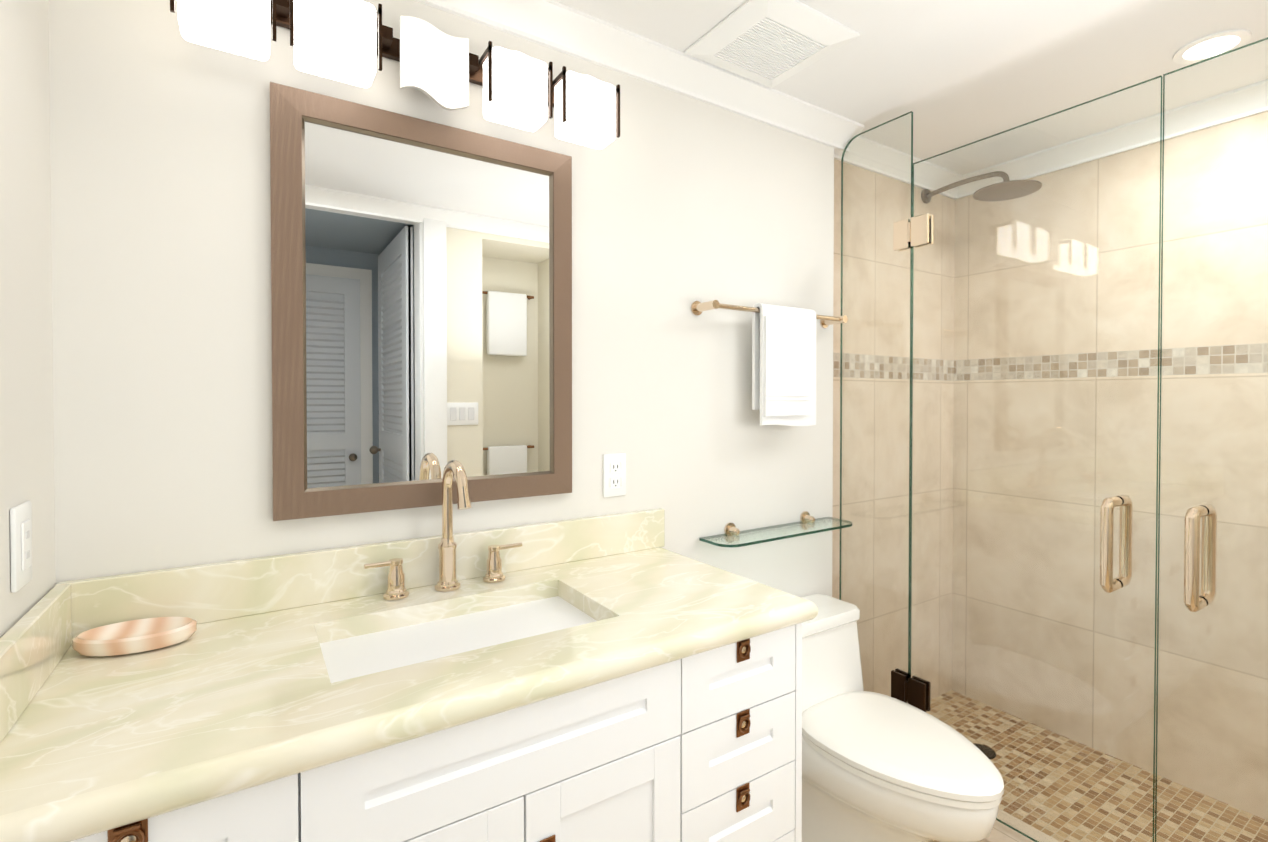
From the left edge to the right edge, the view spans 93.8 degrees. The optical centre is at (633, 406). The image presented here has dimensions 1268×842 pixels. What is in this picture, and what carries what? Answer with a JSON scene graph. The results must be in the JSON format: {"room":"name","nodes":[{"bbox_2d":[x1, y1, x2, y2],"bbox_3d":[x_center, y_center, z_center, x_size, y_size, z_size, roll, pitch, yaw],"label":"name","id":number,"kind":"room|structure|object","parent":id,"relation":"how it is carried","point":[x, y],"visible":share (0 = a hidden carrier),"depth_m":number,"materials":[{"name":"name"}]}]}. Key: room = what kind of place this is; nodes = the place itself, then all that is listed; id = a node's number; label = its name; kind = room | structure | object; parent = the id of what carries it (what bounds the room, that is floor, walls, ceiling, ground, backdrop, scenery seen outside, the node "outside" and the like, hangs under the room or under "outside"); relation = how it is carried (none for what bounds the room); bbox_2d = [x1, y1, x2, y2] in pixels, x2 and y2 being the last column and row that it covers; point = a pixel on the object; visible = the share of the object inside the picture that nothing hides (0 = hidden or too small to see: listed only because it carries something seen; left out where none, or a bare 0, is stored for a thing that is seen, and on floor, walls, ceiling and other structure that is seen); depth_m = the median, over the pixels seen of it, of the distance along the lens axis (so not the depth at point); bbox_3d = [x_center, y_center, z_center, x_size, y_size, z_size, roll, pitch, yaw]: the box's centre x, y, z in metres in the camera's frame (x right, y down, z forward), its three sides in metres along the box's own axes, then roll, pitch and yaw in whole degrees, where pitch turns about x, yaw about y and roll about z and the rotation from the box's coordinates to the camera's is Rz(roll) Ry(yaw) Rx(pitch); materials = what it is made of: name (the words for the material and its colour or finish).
{"room":"bathroom","nodes":[
{"label":"bathroom","id":0,"kind":"room"},
{"bbox_2d":[0,0,55,637],"bbox_3d":[-0.251,0.187,-0.225,0.120,2.250,3.220,0,1,-33],"label":"wall","id":1,"kind":"structure","parent":0,"point":[26,413],"depth_m":0.87,"materials":[{"name":"paint"}]},
{"bbox_2d":[10,501,31,592],"bbox_3d":[-0.861,0.195,0.835,0.010,0.116,0.072,0,1,-33],"label":"switch plate","id":2,"kind":"object","parent":1,"relation":"attached to","point":[21,542],"visible":0.98,"depth_m":0.82,"materials":[{"name":"white plastic"}]},
{"bbox_2d":[49,0,833,597],"bbox_3d":[-0.242,0.165,1.581,2.100,2.250,0.200,0,1,-33],"label":"wall","id":3,"kind":"structure","parent":0,"point":[161,276],"depth_m":1.19,"materials":[{"name":"paint"}]},
{"bbox_2d":[170,0,619,148],"bbox_3d":[-0.429,-0.715,1.256,0.868,0.157,0.117,0,1,-33],"label":"sconce","id":4,"kind":"object","parent":3,"relation":"attached to","point":[344,41],"visible":1,"depth_m":1.21,"materials":[{"name":"white glass"}]},
{"bbox_2d":[270,82,571,520],"bbox_3d":[-0.429,-0.202,1.316,0.642,0.840,0.027,0,1,-33],"label":"mirror","id":5,"kind":"object","parent":3,"relation":"attached to","point":[421,303],"visible":0.96,"depth_m":1.28,"materials":[{"name":"brown wood"}]},
{"bbox_2d":[603,453,625,496],"bbox_3d":[-0.050,0.182,1.579,0.070,0.114,0.010,0,1,-33],"label":"electrical outlet plate","id":6,"kind":"object","parent":3,"relation":"attached to","point":[614,474],"visible":1,"depth_m":1.57,"materials":[{"name":"white plastic"}]},
{"bbox_2d":[691,300,847,425],"bbox_3d":[0.445,-0.125,1.840,0.602,0.370,0.106,0,1,-33],"label":"towel rail","id":7,"kind":"object","parent":3,"relation":"attached to","point":[783,365],"visible":1,"depth_m":1.79,"materials":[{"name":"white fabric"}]},
{"bbox_2d":[752,303,815,425],"bbox_3d":[0.469,-0.125,1.827,0.235,0.370,0.057,0,1,-33],"label":"towel","id":8,"kind":"object","parent":7,"relation":"hanging from","point":[783,337],"depth_m":1.79,"materials":[{"name":"white fabric"}]},
{"bbox_2d":[699,511,851,546],"bbox_3d":[0.465,0.373,1.848,0.575,0.042,0.124,0,1,-33],"label":"glass shelf","id":9,"kind":"object","parent":3,"relation":"attached to","point":[730,529],"visible":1,"depth_m":1.82,"materials":[{"name":"clear glass"}]},
{"bbox_2d":[414,0,1267,198],"bbox_3d":[0.683,-0.919,1.059,2.860,0.070,1.780,0,1,-33],"label":"crown molding","id":10,"kind":"structure","parent":3,"relation":"attached to","point":[559,27],"depth_m":1.80,"materials":[{"name":"white"}]},
{"bbox_2d":[832,159,954,703],"bbox_3d":[1.042,0.154,2.449,1.000,2.250,0.140,0,1,-33],"label":"wall","id":11,"kind":"structure","parent":0,"point":[869,412],"depth_m":2.35,"materials":[{"name":"tile"}]},
{"bbox_2d":[921,171,1041,202],"bbox_3d":[1.322,-0.846,2.281,0.216,0.103,0.424,0,1,-33],"label":"shower head","id":12,"kind":"object","parent":11,"relation":"attached to","point":[1004,185],"depth_m":2.21},
{"bbox_2d":[554,0,1267,174],"bbox_3d":[0.999,-0.998,0.571,3.100,0.100,3.220,0,1,-33],"label":"ceiling","id":13,"kind":"structure","parent":0,"point":[951,74],"depth_m":1.66,"materials":[{"name":"paint"}]},
{"bbox_2d":[684,0,859,87],"bbox_3d":[0.358,-0.948,1.560,0.330,0.022,0.307,0,1,-33],"label":"ceiling vent","id":14,"kind":"object","parent":13,"relation":"in","point":[770,43],"visible":1,"depth_m":1.52,"materials":[{"name":"white plastic"}]},
{"bbox_2d":[1173,29,1251,63],"bbox_3d":[1.537,-0.957,1.580,0.150,0.006,0.150,0,1,-33],"label":"recessed light","id":15,"kind":"object","parent":13,"relation":"in","point":[1205,47],"visible":0.94,"depth_m":1.57,"materials":[{"name":"white"}]},
{"bbox_2d":[952,111,1267,820],"bbox_3d":[2.287,0.168,1.338,0.120,2.250,3.080,0,1,-33],"label":"wall","id":16,"kind":"structure","parent":0,"point":[1057,513],"depth_m":2.09,"materials":[{"name":"tile"}]},
{"bbox_3d":[0.999,1.352,0.600,3.100,0.100,3.220,0,1,-33],"label":"floor","id":17,"kind":"structure","parent":0,"visible":0},
{"bbox_2d":[0,508,817,841],"bbox_3d":[-0.294,0.794,1.105,1.240,1.004,0.549,0,1,-33],"label":"bathroom vanity","id":18,"kind":"object","parent":17,"relation":"on","point":[626,676],"visible":1,"depth_m":0.95,"materials":[{"name":"painted wood"},{"name":"bronze"}]},
{"bbox_2d":[72,617,196,655],"bbox_3d":[-0.825,0.381,0.985,0.161,0.028,0.103,0,1,-33],"label":"soap dish","id":19,"kind":"object","parent":18,"relation":"on","point":[133,636],"visible":1,"depth_m":0.97,"materials":[{"name":"pink stone"}]},
{"bbox_2d":[364,460,521,599],"bbox_3d":[-0.374,0.252,1.238,0.336,0.282,0.163,0,1,-33],"label":"faucet","id":20,"kind":"object","parent":18,"relation":"on","point":[446,582],"visible":1,"depth_m":1.27,"materials":[{"name":"gold metal"}]},
{"bbox_2d":[802,594,1003,841],"bbox_3d":[0.648,0.960,1.633,0.412,0.658,0.680,0,1,-33],"label":"toilet","id":21,"kind":"object","parent":17,"relation":"on","point":[877,767],"visible":0.62,"depth_m":1.54,"materials":[{"name":"white ceramic"}]},
{"bbox_2d":[929,809,1059,841],"bbox_3d":[1.195,1.232,1.381,0.160,0.120,1.720,0,1,-33],"label":"sill","id":22,"kind":"structure","parent":17,"relation":"on","point":[1000,832],"depth_m":1.63,"materials":[{"name":"stone"}]},
{"bbox_2d":[839,37,1267,841],"bbox_3d":[1.195,0.127,1.368,0.139,2.089,1.714,0,1,-33],"label":"glass","id":23,"kind":"object","parent":22,"relation":"on","point":[1201,549],"visible":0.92,"depth_m":1.46,"materials":[{"name":"clear glass"}]},
{"bbox_2d":[926,690,1267,841],"bbox_3d":[1.564,1.274,1.657,0.760,0.030,1.780,0,1,-33],"label":"floor","id":24,"kind":"structure","parent":17,"relation":"on","point":[1064,767],"depth_m":1.92,"materials":[{"name":"tile"}]},
{"bbox_2d":[973,743,995,758],"bbox_3d":[1.261,1.250,2.152,0.090,0.005,0.090,0,1,-33],"label":"shower drain","id":25,"kind":"object","parent":24,"relation":"on","point":[983,749],"depth_m":2.15,"materials":[{"name":"grey metal"}]}
]}

